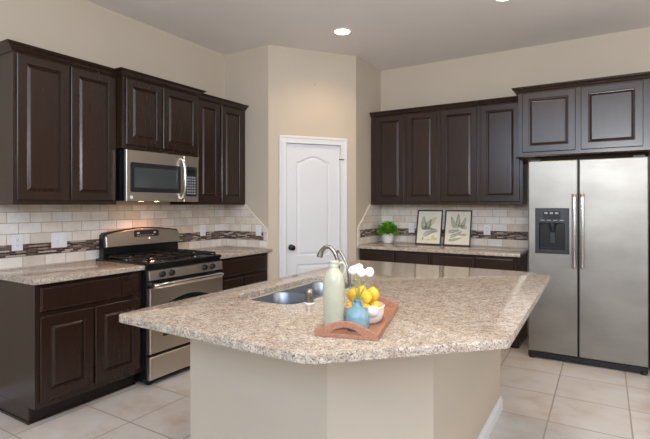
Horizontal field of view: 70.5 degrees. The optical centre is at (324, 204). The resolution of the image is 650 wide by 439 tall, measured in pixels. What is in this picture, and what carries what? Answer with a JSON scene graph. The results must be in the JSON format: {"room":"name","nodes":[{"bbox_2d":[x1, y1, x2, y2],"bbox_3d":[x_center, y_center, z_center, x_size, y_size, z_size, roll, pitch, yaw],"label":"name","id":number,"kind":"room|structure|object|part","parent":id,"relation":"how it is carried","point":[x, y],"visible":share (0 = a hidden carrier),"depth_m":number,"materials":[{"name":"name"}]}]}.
{"room":"kitchen","nodes":[
{"label":"kitchen","id":0,"kind":"room"},
{"bbox_2d":[0,0,223,204],"bbox_3d":[-2.483,-0.928,2.940,0.100,4.600,8.240,0,0,31],"label":"wall","id":1,"kind":"structure","parent":0,"point":[81,29],"depth_m":3.92,"materials":[{"name":"paint"}]},
{"bbox_2d":[0,39,115,204],"bbox_3d":[-1.962,-0.526,3.354,0.359,1.053,0.799,0,0,31],"label":"upper cabinet","id":2,"kind":"object","parent":1,"relation":"attached to","point":[58,110],"visible":0.98,"depth_m":3.21,"materials":[{"name":"brown wood"}]},
{"bbox_3d":[-1.926,-0.511,3.154,0.020,0.963,0.345,0,0,31],"label":"door","id":3,"kind":"part","parent":2,"relation":"part of","materials":[{"name":"brown wood"}]},
{"bbox_3d":[-1.962,-1.027,3.354,0.359,0.052,0.799,0,0,31],"label":"crown moulding","id":4,"kind":"part","parent":2,"relation":"part of","materials":[{"name":"brown wood"}]},
{"bbox_3d":[-1.739,-0.511,3.460,0.020,0.963,0.348,0,0,31],"label":"door","id":5,"kind":"part","parent":2,"relation":"part of","materials":[{"name":"brown wood"}]},
{"bbox_2d":[0,205,224,269],"bbox_3d":[-1.857,0.229,3.864,0.008,0.456,2.870,0,0,31],"label":"tile backsplash","id":6,"kind":"structure","parent":1,"relation":"attached to","point":[83,225],"depth_m":3.70,"materials":[{"name":"tile"}]},
{"bbox_2d":[12,234,22,250],"bbox_3d":[-2.198,0.272,3.287,0.008,0.116,0.072,0,0,31],"label":"wall outlet","id":7,"kind":"object","parent":6,"relation":"attached to","point":[17,240],"visible":1,"depth_m":3.29,"materials":[{"name":"white plastic"}]},
{"bbox_2d":[51,232,66,247],"bbox_3d":[-2.043,0.272,3.539,0.011,0.116,0.118,0,0,31],"label":"light switch","id":8,"kind":"object","parent":6,"relation":"attached to","point":[59,239],"visible":1,"depth_m":3.53,"materials":[{"name":"white plastic"}]},
{"bbox_2d":[200,225,205,235],"bbox_3d":[-1.274,0.269,4.805,0.008,0.116,0.072,0,0,31],"label":"wall outlet","id":9,"kind":"object","parent":6,"relation":"attached to","point":[202,227],"visible":1,"depth_m":4.80,"materials":[{"name":"white plastic"}]},
{"bbox_2d":[114,67,206,156],"bbox_3d":[-1.516,-0.748,4.008,0.439,0.610,0.887,0,0,31],"label":"upper cabinet","id":10,"kind":"object","parent":1,"relation":"attached to","point":[154,114],"visible":0.83,"depth_m":3.82,"materials":[{"name":"brown wood"}]},
{"bbox_3d":[-1.470,-0.733,3.748,0.020,0.520,0.342,0,0,31],"label":"door","id":11,"kind":"part","parent":10,"relation":"part of","materials":[{"name":"brown wood"}]},
{"bbox_2d":[116,148,197,201],"bbox_3d":[-1.505,-0.234,3.999,0.468,0.415,0.745,0,0,31],"label":"microwave","id":12,"kind":"object","parent":10,"relation":"attached to","point":[141,175],"visible":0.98,"depth_m":3.81,"materials":[{"name":"silver metal"}]},
{"bbox_3d":[-1.241,-0.228,4.043,0.064,0.373,0.024,0,0,31],"label":"door handle","id":13,"kind":"part","parent":12,"relation":"part of","materials":[{"name":"metal"}]},
{"bbox_3d":[-1.516,-1.027,4.008,0.439,0.052,0.887,0,0,31],"label":"crown moulding","id":14,"kind":"part","parent":10,"relation":"part of","materials":[{"name":"brown wood"}]},
{"bbox_3d":[-1.276,-0.733,4.067,0.020,0.520,0.385,0,0,31],"label":"door","id":15,"kind":"part","parent":10,"relation":"part of","materials":[{"name":"brown wood"}]},
{"bbox_2d":[170,93,248,204],"bbox_3d":[-1.155,-0.526,4.680,0.359,1.053,0.741,0,0,31],"label":"upper cabinet","id":16,"kind":"object","parent":1,"relation":"attached to","point":[221,122],"visible":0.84,"depth_m":4.61,"materials":[{"name":"brown wood"}]},
{"bbox_3d":[-1.129,-0.511,4.463,0.020,0.963,0.290,0,0,31],"label":"door","id":17,"kind":"part","parent":16,"relation":"part of","materials":[{"name":"brown wood"}]},
{"bbox_3d":[-1.155,-1.027,4.680,0.359,0.052,0.741,0,0,31],"label":"crown moulding","id":18,"kind":"part","parent":16,"relation":"part of","materials":[{"name":"brown wood"}]},
{"bbox_3d":[-0.956,-0.511,4.746,0.020,0.963,0.318,0,0,31],"label":"door","id":19,"kind":"part","parent":16,"relation":"part of","materials":[{"name":"brown wood"}]},
{"bbox_2d":[224,45,267,280],"bbox_3d":[-0.831,-0.143,4.966,0.617,3.030,0.080,0,0,31],"label":"wall","id":20,"kind":"structure","parent":0,"point":[245,71],"depth_m":4.87,"materials":[{"name":"paint"}]},
{"bbox_2d":[224,204,267,248],"bbox_3d":[-0.849,0.226,4.921,0.613,0.463,0.016,0,0,31],"label":"tile backsplash","id":21,"kind":"structure","parent":20,"relation":"attached to","point":[240,223],"depth_m":4.94,"materials":[{"name":"tile"}]},
{"bbox_3d":[-0.725,0.226,4.846,0.323,0.463,0.016,0,0,31],"label":"edge trim","id":22,"kind":"part","parent":21,"relation":"part of","materials":[{"name":"tile"}]},
{"bbox_2d":[256,225,260,235],"bbox_3d":[-0.699,0.269,4.821,0.072,0.116,0.011,0,0,31],"label":"light switch","id":23,"kind":"object","parent":21,"relation":"attached to","point":[258,227],"visible":1,"depth_m":4.82,"materials":[{"name":"white plastic"}]},
{"bbox_2d":[268,45,355,279],"bbox_3d":[-0.137,-0.143,4.997,1.004,3.030,0.090,0,0,-21],"label":"wall","id":24,"kind":"structure","parent":0,"point":[311,93],"depth_m":4.92,"materials":[{"name":"paint"}]},
{"bbox_2d":[279,135,346,277],"bbox_3d":[-0.125,0.322,4.968,0.780,2.100,0.154,0,0,-21],"label":"door","id":25,"kind":"structure","parent":24,"relation":"in","point":[312,170],"depth_m":4.95,"materials":[{"name":"white paint"}]},
{"bbox_3d":[-0.345,0.454,4.840,0.064,0.064,0.078,0,0,-21],"label":"knob","id":26,"kind":"part","parent":25,"relation":"part of","materials":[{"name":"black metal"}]},
{"bbox_2d":[0,335,649,438],"bbox_3d":[0.549,1.402,1.094,7.200,0.060,8.240,0,0,31],"label":"floor","id":27,"kind":"structure","parent":0,"point":[543,398],"depth_m":3.06,"materials":[{"name":"tile"}]},
{"bbox_2d":[0,270,140,424],"bbox_3d":[-1.837,0.931,3.302,0.623,0.882,0.769,0,0,31],"label":"base cabinet","id":28,"kind":"object","parent":27,"relation":"on","point":[64,345],"visible":0.91,"depth_m":3.01,"materials":[{"name":"brown wood"}]},
{"bbox_3d":[-1.673,0.962,2.992,0.020,0.530,0.345,0,0,31],"label":"door","id":29,"kind":"part","parent":28,"relation":"part of","materials":[{"name":"brown wood"}]},
{"bbox_3d":[-1.874,1.364,3.324,0.538,0.016,0.769,0,0,31],"label":"shoe moulding","id":30,"kind":"part","parent":28,"relation":"part of","materials":[{"name":"brown wood"}]},
{"bbox_2d":[0,260,144,284],"bbox_3d":[-1.833,0.474,3.288,0.646,0.032,0.786,0,0,31],"label":"countertop","id":31,"kind":"structure","parent":28,"relation":"on","point":[38,275],"depth_m":3.15,"materials":[{"name":"beige stone"}]},
{"bbox_3d":[-1.580,0.592,3.145,0.020,0.150,0.705,0,0,31],"label":"drawer","id":32,"kind":"part","parent":28,"relation":"part of","materials":[{"name":"brown wood"}]},
{"bbox_3d":[-1.485,0.962,3.301,0.020,0.530,0.350,0,0,31],"label":"door","id":33,"kind":"part","parent":28,"relation":"part of","materials":[{"name":"brown wood"}]},
{"bbox_2d":[96,227,223,384],"bbox_3d":[-1.364,0.786,3.926,0.746,1.172,0.784,0,0,31],"label":"gas range","id":34,"kind":"object","parent":27,"relation":"on","point":[171,273],"visible":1,"depth_m":3.72,"materials":[{"name":"silver metal"}]},
{"bbox_3d":[-1.593,0.280,4.071,0.033,0.140,0.755,0,0,31],"label":"guard panel","id":35,"kind":"part","parent":34,"relation":"part of","materials":[{"name":"silver metal"}]},
{"bbox_2d":[96,251,220,267],"bbox_3d":[-1.406,0.458,3.948,0.652,0.028,0.777,0,0,31],"label":"cooktop","id":36,"kind":"object","parent":34,"relation":"in","point":[173,260],"depth_m":3.78,"materials":[{"name":"black metal"}]},
{"bbox_3d":[-1.240,0.532,3.530,0.035,0.050,0.050,-7,-4,31],"label":"burner knob","id":37,"kind":"part","parent":34,"relation":"part of","materials":[{"name":"black plastic"}]},
{"bbox_3d":[-1.126,1.236,3.777,0.037,0.172,0.765,0,0,31],"label":"storage drawer","id":38,"kind":"part","parent":34,"relation":"part of","materials":[{"name":"silver metal"}]},
{"bbox_3d":[-1.193,0.532,3.607,0.035,0.050,0.050,-7,-4,31],"label":"burner knob","id":39,"kind":"part","parent":34,"relation":"part of","materials":[{"name":"black plastic"}]},
{"bbox_3d":[-1.125,0.880,3.776,0.039,0.493,0.765,0,0,31],"label":"oven door","id":40,"kind":"part","parent":34,"relation":"part of","materials":[{"name":"silver metal"}]},
{"bbox_3d":[-1.126,0.539,3.777,0.036,0.076,0.769,0,0,31],"label":"control panel","id":41,"kind":"part","parent":34,"relation":"part of","materials":[{"name":"silver metal"}]},
{"bbox_3d":[-1.097,0.608,3.749,0.104,0.036,0.729,0,0,31],"label":"oven handle","id":42,"kind":"part","parent":34,"relation":"part of","materials":[{"name":"metal"}]},
{"bbox_2d":[220,253,266,290],"bbox_3d":[-1.039,0.931,4.614,0.623,0.882,0.732,0,0,31],"label":"base cabinet","id":43,"kind":"object","parent":27,"relation":"on","point":[239,271],"visible":0.27,"depth_m":4.44,"materials":[{"name":"brown wood"}]},
{"bbox_2d":[192,246,271,258],"bbox_3d":[-1.021,0.474,4.622,0.646,0.032,0.765,0,0,31],"label":"countertop","id":44,"kind":"structure","parent":43,"relation":"on","point":[225,251],"depth_m":4.59,"materials":[{"name":"beige stone"}]},
{"bbox_3d":[-0.874,0.962,4.305,0.020,0.530,0.335,0,0,31],"label":"door","id":45,"kind":"part","parent":43,"relation":"part of","materials":[{"name":"brown wood"}]},
{"bbox_3d":[-0.784,0.592,4.452,0.020,0.150,0.680,0,0,31],"label":"drawer","id":46,"kind":"part","parent":43,"relation":"part of","materials":[{"name":"brown wood"}]},
{"bbox_3d":[-0.694,0.962,4.600,0.020,0.530,0.333,0,0,31],"label":"door","id":47,"kind":"part","parent":43,"relation":"part of","materials":[{"name":"brown wood"}]},
{"bbox_2d":[190,282,502,438],"bbox_3d":[0.266,0.931,2.626,1.104,0.882,1.747,0,0,31],"label":"kitchen island","id":48,"kind":"object","parent":27,"relation":"on","point":[235,394],"visible":0.43,"depth_m":1.92,"materials":[{"name":"speckled granite"},{"name":"paint"},{"name":"white paint"}]},
{"bbox_2d":[119,260,550,364],"bbox_3d":[0.324,0.474,2.477,1.468,0.032,2.236,0,0,31],"label":"island countertop","id":49,"kind":"structure","parent":48,"relation":"on","point":[442,309],"depth_m":1.92,"materials":[{"name":"stone"}]},
{"bbox_2d":[251,282,354,303],"bbox_3d":[-0.101,0.592,2.521,0.407,0.199,0.798,0,0,31],"label":"sink","id":50,"kind":"object","parent":49,"relation":"in","point":[296,295],"visible":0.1,"depth_m":2.57,"materials":[{"name":"metal"}]},
{"bbox_3d":[-0.206,0.592,2.348,0.407,0.199,0.393,0,0,31],"label":"sink bowl","id":51,"kind":"part","parent":50,"relation":"part of","materials":[{"name":"metal"}]},
{"bbox_3d":[0.002,0.592,2.689,0.407,0.199,0.403,0,0,31],"label":"sink bowl","id":52,"kind":"part","parent":50,"relation":"part of","materials":[{"name":"metal"}]},
{"bbox_2d":[304,289,314,304],"bbox_3d":[-0.071,0.424,2.130,0.048,0.067,0.048,0,0,31],"label":"air gap cap","id":53,"kind":"object","parent":49,"relation":"on","point":[309,294],"visible":1,"depth_m":2.11,"materials":[{"name":"silver metal"}]},
{"bbox_2d":[317,245,350,286],"bbox_3d":[0.047,0.332,2.348,0.193,0.252,0.060,0,0,31],"label":"kitchen faucet","id":54,"kind":"object","parent":49,"relation":"on","point":[321,251],"visible":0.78,"depth_m":2.33,"materials":[{"name":"silver metal"}]},
{"bbox_3d":[0.015,0.287,2.357,0.129,0.162,0.033,0,0,28],"label":"spout","id":55,"kind":"part","parent":54,"relation":"part of","materials":[{"name":"silver metal"}]},
{"bbox_3d":[0.090,0.321,2.322,0.094,0.184,0.017,0,0,31],"label":"lever handle","id":56,"kind":"part","parent":54,"relation":"part of","materials":[{"name":"silver metal"}]},
{"bbox_2d":[314,296,398,340],"bbox_3d":[0.143,0.428,1.809,0.226,0.058,0.499,0,0,17],"label":"serving tray","id":57,"kind":"object","parent":49,"relation":"on","point":[375,331],"visible":0.69,"depth_m":1.59,"materials":[{"name":"brown wood"}]},
{"bbox_2d":[323,260,346,329],"bbox_3d":[0.033,0.325,1.674,0.079,0.244,0.079,0,0,-37],"label":"ceramic bottle","id":58,"kind":"object","parent":57,"relation":"on","point":[333,282],"visible":0.92,"depth_m":1.64,"materials":[{"name":"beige ceramic"}]},
{"bbox_3d":[0.063,0.232,1.673,0.032,0.053,0.011,0,0,0],"label":"loop handle","id":59,"kind":"part","parent":58,"relation":"part of","materials":[{"name":"green ceramic"}]},
{"bbox_3d":[0.072,0.428,1.577,0.225,0.058,0.014,0,0,17],"label":"handle","id":60,"kind":"part","parent":57,"relation":"part of","materials":[{"name":"brown wood"}]},
{"bbox_2d":[345,299,369,331],"bbox_3d":[0.117,0.394,1.655,0.087,0.107,0.087,0,0,31],"label":"bud vase","id":61,"kind":"object","parent":57,"relation":"on","point":[356,313],"visible":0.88,"depth_m":1.63,"materials":[{"name":"blue ceramic"}]},
{"bbox_2d":[349,266,357,299],"bbox_3d":[0.104,0.299,1.667,0.036,0.157,0.036,0,0,31],"label":"flower","id":62,"kind":"object","parent":61,"relation":"in","point":[352,270],"visible":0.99,"depth_m":1.66,"materials":[{"name":"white plant"}]},
{"bbox_2d":[355,263,362,298],"bbox_3d":[0.121,0.295,1.673,0.033,0.164,0.038,0,0,31],"label":"flower","id":63,"kind":"object","parent":61,"relation":"in","point":[358,266],"visible":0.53,"depth_m":1.66,"materials":[{"name":"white plant"}]},
{"bbox_2d":[357,268,365,299],"bbox_3d":[0.130,0.302,1.644,0.034,0.151,0.032,0,0,-19],"label":"flower","id":64,"kind":"object","parent":61,"relation":"in","point":[361,272],"visible":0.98,"depth_m":1.64,"materials":[{"name":"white plant"}]},
{"bbox_2d":[359,267,373,299],"bbox_3d":[0.150,0.301,1.655,0.056,0.153,0.037,0,0,31],"label":"flower","id":65,"kind":"object","parent":61,"relation":"in","point":[369,271],"visible":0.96,"depth_m":1.64,"materials":[{"name":"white plant"}]},
{"bbox_3d":[0.139,0.314,1.653,0.044,0.127,0.004,0,0,6],"label":"stem","id":66,"kind":"part","parent":65,"relation":"part of","materials":[{"name":"green plant"}]},
{"bbox_2d":[345,301,384,323],"bbox_3d":[0.151,0.411,1.781,0.174,0.072,0.168,0,0,31],"label":"bowl","id":67,"kind":"object","parent":57,"relation":"on","point":[375,313],"visible":0.36,"depth_m":1.72,"materials":[{"name":"ceramic"}]},
{"bbox_2d":[346,301,353,306],"bbox_3d":[0.107,0.398,1.762,0.052,0.056,0.050,0,0,-13],"label":"lemon","id":68,"kind":"object","parent":67,"relation":"in","point":[349,304],"visible":0.31,"depth_m":1.75,"materials":[{"name":"yellow food"}]},
{"bbox_2d":[347,288,359,300],"bbox_3d":[0.110,0.348,1.778,0.048,0.055,0.049,0,0,-28],"label":"lemon","id":69,"kind":"object","parent":68,"relation":"on","point":[351,295],"visible":0.55,"depth_m":1.76,"materials":[{"name":"yellow food"}]},
{"bbox_3d":[0.174,0.396,1.696,0.040,0.042,0.026,0,0,-17],"label":"strap handle","id":70,"kind":"part","parent":67,"relation":"part of","materials":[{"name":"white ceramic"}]},
{"bbox_2d":[370,301,380,307],"bbox_3d":[0.194,0.397,1.776,0.049,0.054,0.049,0,0,-28],"label":"lemon","id":71,"kind":"object","parent":67,"relation":"in","point":[374,303],"visible":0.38,"depth_m":1.76,"materials":[{"name":"yellow food"}]},
{"bbox_2d":[368,287,378,301],"bbox_3d":[0.186,0.348,1.789,0.050,0.060,0.051,0,0,12],"label":"lemon","id":72,"kind":"object","parent":71,"relation":"on","point":[374,291],"visible":0.7,"depth_m":1.77,"materials":[{"name":"yellow food"}]},
{"label":"lemon","id":73,"kind":"object","parent":67,"relation":"in","visible":0},
{"bbox_2d":[359,289,371,303],"bbox_3d":[0.154,0.349,1.745,0.049,0.054,0.050,0,0,-40],"label":"lemon","id":74,"kind":"object","parent":73,"relation":"on","point":[366,297],"visible":0.8,"depth_m":1.73,"materials":[{"name":"yellow food"}]},
{"bbox_3d":[0.244,0.447,1.778,0.013,0.022,0.470,0,0,17],"label":"rail","id":75,"kind":"part","parent":57,"relation":"part of","materials":[{"name":"brown wood"}]},
{"bbox_3d":[0.213,0.428,2.041,0.225,0.058,0.014,0,0,17],"label":"handle","id":76,"kind":"part","parent":57,"relation":"part of","materials":[{"name":"brown wood"}]},
{"bbox_3d":[0.442,1.328,2.292,2.056,0.088,0.758,0,0,-27],"label":"baseboard","id":77,"kind":"part","parent":48,"relation":"part of","materials":[{"name":"white paint"}]},
{"bbox_2d":[360,248,430,264],"bbox_3d":[0.893,0.931,5.224,0.823,0.882,0.623,0,0,31],"label":"base cabinet","id":78,"kind":"object","parent":27,"relation":"on","point":[412,257],"visible":0.2,"depth_m":4.95,"materials":[{"name":"brown wood"}]},
{"bbox_3d":[0.575,0.592,5.064,0.405,0.150,0.020,0,0,31],"label":"drawer","id":79,"kind":"part","parent":78,"relation":"part of","materials":[{"name":"brown wood"}]},
{"bbox_3d":[0.916,0.592,4.856,0.355,0.150,0.020,0,0,31],"label":"drawer","id":80,"kind":"part","parent":78,"relation":"part of","materials":[{"name":"brown wood"}]},
{"bbox_2d":[431,252,526,348],"bbox_3d":[1.605,0.931,4.790,0.840,0.882,0.623,0,0,31],"label":"base cabinet","id":81,"kind":"object","parent":27,"relation":"on","point":[440,259],"visible":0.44,"depth_m":4.52,"materials":[{"name":"brown wood"}]},
{"bbox_2d":[357,242,527,256],"bbox_3d":[1.254,0.474,4.990,1.702,0.032,0.646,0,0,31],"label":"countertop","id":82,"kind":"structure","parent":81,"relation":"on","point":[399,246],"depth_m":4.80,"materials":[{"name":"beige stone"}]},
{"bbox_2d":[377,221,398,242],"bbox_3d":[0.742,0.324,5.463,0.291,0.266,0.278,0,0,-1],"label":"potted plant","id":83,"kind":"object","parent":82,"relation":"on","point":[390,228],"visible":1,"depth_m":5.42,"materials":[{"name":"green plant"}]},
{"bbox_3d":[0.747,0.398,5.469,0.151,0.120,0.151,0,0,31],"label":"pot","id":84,"kind":"part","parent":83,"relation":"part of","materials":[{"name":"white ceramic"}]},
{"bbox_2d":[415,210,442,244],"bbox_3d":[1.204,0.262,5.322,0.300,0.397,0.106,0,0,31],"label":"print","id":85,"kind":"object","parent":82,"relation":"on","point":[429,222],"visible":1,"depth_m":5.32,"materials":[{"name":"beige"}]},
{"bbox_2d":[443,210,471,245],"bbox_3d":[1.485,0.262,5.151,0.300,0.397,0.106,0,0,31],"label":"print","id":86,"kind":"object","parent":82,"relation":"on","point":[458,223],"visible":1,"depth_m":5.15,"materials":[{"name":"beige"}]},
{"bbox_3d":[1.286,0.592,4.631,0.420,0.150,0.020,0,0,31],"label":"drawer","id":87,"kind":"part","parent":81,"relation":"part of","materials":[{"name":"brown wood"}]},
{"bbox_3d":[1.628,0.592,4.423,0.340,0.150,0.020,0,0,31],"label":"drawer","id":88,"kind":"part","parent":81,"relation":"part of","materials":[{"name":"brown wood"}]},
{"bbox_2d":[511,71,649,369],"bbox_3d":[2.407,0.143,4.276,1.159,2.458,0.669,0,0,31],"label":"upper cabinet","id":89,"kind":"object","parent":27,"relation":"on","point":[608,116],"visible":0.98,"depth_m":4.00,"materials":[{"name":"brown wood"}]},
{"bbox_3d":[2.021,-0.754,4.166,0.435,0.543,0.020,0,0,31],"label":"door","id":90,"kind":"part","parent":89,"relation":"part of","materials":[{"name":"brown wood"}]},
{"bbox_3d":[2.407,-1.060,4.276,1.159,0.052,0.669,0,0,31],"label":"crown moulding","id":91,"kind":"part","parent":89,"relation":"part of","materials":[{"name":"brown wood"}]},
{"bbox_3d":[2.250,-0.441,4.029,1.072,0.025,0.018,0,0,31],"label":"moulding","id":92,"kind":"part","parent":89,"relation":"part of","materials":[{"name":"brown wood"}]},
{"bbox_3d":[2.435,-0.754,3.914,0.451,0.543,0.020,0,0,31],"label":"door","id":93,"kind":"part","parent":89,"relation":"part of","materials":[{"name":"brown wood"}]},
{"bbox_3d":[2.846,0.472,4.038,0.033,1.800,0.619,0,0,31],"label":"panel","id":94,"kind":"part","parent":89,"relation":"part of","materials":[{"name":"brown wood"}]},
{"bbox_2d":[528,155,647,375],"bbox_3d":[2.373,0.486,4.181,0.888,1.772,0.788,0,0,31],"label":"refrigerator","id":95,"kind":"object","parent":27,"relation":"on","point":[588,218],"visible":1,"depth_m":3.88,"materials":[{"name":"silver metal"}]},
{"bbox_3d":[2.001,0.230,4.052,0.268,0.400,0.061,0,0,31],"label":"dispenser frame","id":96,"kind":"part","parent":95,"relation":"part of","materials":[{"name":"black plastic"}]},
{"bbox_3d":[2.002,0.199,4.052,0.060,0.070,0.060,0,0,31],"label":"dispenser spout","id":97,"kind":"part","parent":95,"relation":"part of","materials":[{"name":"black plastic"}]},
{"bbox_3d":[2.008,0.460,4.058,0.392,1.692,0.060,0,0,31],"label":"freezer door","id":98,"kind":"part","parent":95,"relation":"part of","materials":[{"name":"silver metal"}]},
{"bbox_3d":[2.112,0.232,3.901,0.032,0.602,0.037,0,0,31],"label":"door handle","id":99,"kind":"part","parent":95,"relation":"part of","materials":[{"name":"metal"}]},
{"bbox_3d":[2.163,0.232,3.869,0.032,0.602,0.037,0,0,31],"label":"door handle","id":100,"kind":"part","parent":95,"relation":"part of","materials":[{"name":"metal"}]},
{"bbox_3d":[2.390,0.460,3.825,0.488,1.692,0.060,0,0,31],"label":"door","id":101,"kind":"part","parent":95,"relation":"part of","materials":[{"name":"silver metal"}]},
{"bbox_2d":[86,0,649,70],"bbox_3d":[1.160,-1.698,2.098,7.200,0.080,5.890,0,0,31],"label":"ceiling","id":102,"kind":"structure","parent":0,"point":[386,34],"depth_m":4.17,"materials":[{"name":"paint"}]},
{"bbox_2d":[332,28,351,35],"bbox_3d":[0.165,-1.654,4.407,0.190,0.006,0.190,0,0,31],"label":"recessed light","id":103,"kind":"object","parent":102,"relation":"in","point":[339,31],"visible":1,"depth_m":4.40,"materials":[{"name":"white paint"}]},
{"bbox_2d":[356,56,380,260],"bbox_3d":[0.487,-0.143,5.446,0.080,3.030,0.670,0,0,31],"label":"wall","id":104,"kind":"structure","parent":0,"point":[368,77],"depth_m":5.32,"materials":[{"name":"paint"}]},
{"bbox_2d":[357,204,380,244],"bbox_3d":[0.533,0.226,5.431,0.016,0.463,0.648,0,0,31],"label":"tile backsplash","id":105,"kind":"structure","parent":104,"relation":"attached to","point":[367,228],"depth_m":5.44,"materials":[{"name":"tile"}]},
{"bbox_3d":[0.449,0.226,5.292,0.016,0.463,0.323,0,0,31],"label":"edge trim","id":106,"kind":"part","parent":105,"relation":"part of","materials":[{"name":"tile"}]},
{"bbox_2d":[381,27,649,334],"bbox_3d":[3.231,-0.143,4.226,5.876,3.030,0.100,0,0,31],"label":"wall","id":107,"kind":"structure","parent":0,"point":[490,75],"depth_m":4.91,"materials":[{"name":"paint"}]},
{"bbox_2d":[370,105,439,204],"bbox_3d":[0.964,-0.540,5.339,0.824,1.080,0.354,0,0,31],"label":"upper cabinet","id":108,"kind":"object","parent":107,"relation":"attached to","point":[405,143],"visible":0.88,"depth_m":5.21,"materials":[{"name":"brown wood"}]},
{"bbox_3d":[0.745,-0.525,5.312,0.350,0.990,0.020,0,0,31],"label":"door","id":109,"kind":"part","parent":108,"relation":"part of","materials":[{"name":"brown wood"}]},
{"bbox_3d":[0.964,-1.054,5.339,0.824,0.052,0.354,0,0,31],"label":"crown moulding","id":110,"kind":"part","parent":108,"relation":"part of","materials":[{"name":"brown wood"}]},
{"bbox_3d":[1.072,-0.525,5.113,0.345,0.990,0.020,0,0,31],"label":"door","id":111,"kind":"part","parent":108,"relation":"part of","materials":[{"name":"brown wood"}]},
{"bbox_2d":[381,205,527,247],"bbox_3d":[1.425,0.229,5.261,1.696,0.456,0.008,0,0,31],"label":"tile backsplash","id":112,"kind":"structure","parent":107,"relation":"attached to","point":[508,223],"depth_m":5.06,"materials":[{"name":"tile"}]},
{"bbox_2d":[409,223,413,232],"bbox_3d":[1.033,0.277,5.490,0.072,0.116,0.008,0,0,31],"label":"wall outlet","id":113,"kind":"object","parent":112,"relation":"attached to","point":[411,225],"visible":1,"depth_m":5.49,"materials":[{"name":"white plastic"}]},
{"bbox_2d":[484,224,489,234],"bbox_3d":[1.774,0.274,5.038,0.072,0.116,0.008,0,0,31],"label":"wall outlet","id":114,"kind":"object","parent":112,"relation":"attached to","point":[486,226],"visible":1,"depth_m":5.04,"materials":[{"name":"white plastic"}]},
{"bbox_2d":[439,96,526,204],"bbox_3d":[1.677,-0.540,4.905,0.841,1.080,0.354,0,0,31],"label":"upper cabinet","id":115,"kind":"object","parent":107,"relation":"attached to","point":[479,165],"visible":0.83,"depth_m":4.77,"materials":[{"name":"brown wood"}]},
{"bbox_3d":[1.424,-0.525,4.899,0.382,0.990,0.020,0,0,31],"label":"door","id":116,"kind":"part","parent":115,"relation":"part of","materials":[{"name":"brown wood"}]},
{"bbox_3d":[1.677,-1.054,4.905,0.841,0.052,0.354,0,0,31],"label":"crown moulding","id":117,"kind":"part","parent":115,"relation":"part of","materials":[{"name":"brown wood"}]},
{"bbox_3d":[1.781,-0.525,4.681,0.377,0.990,0.020,0,0,31],"label":"door","id":118,"kind":"part","parent":115,"relation":"part of","materials":[{"name":"brown wood"}]}
]}

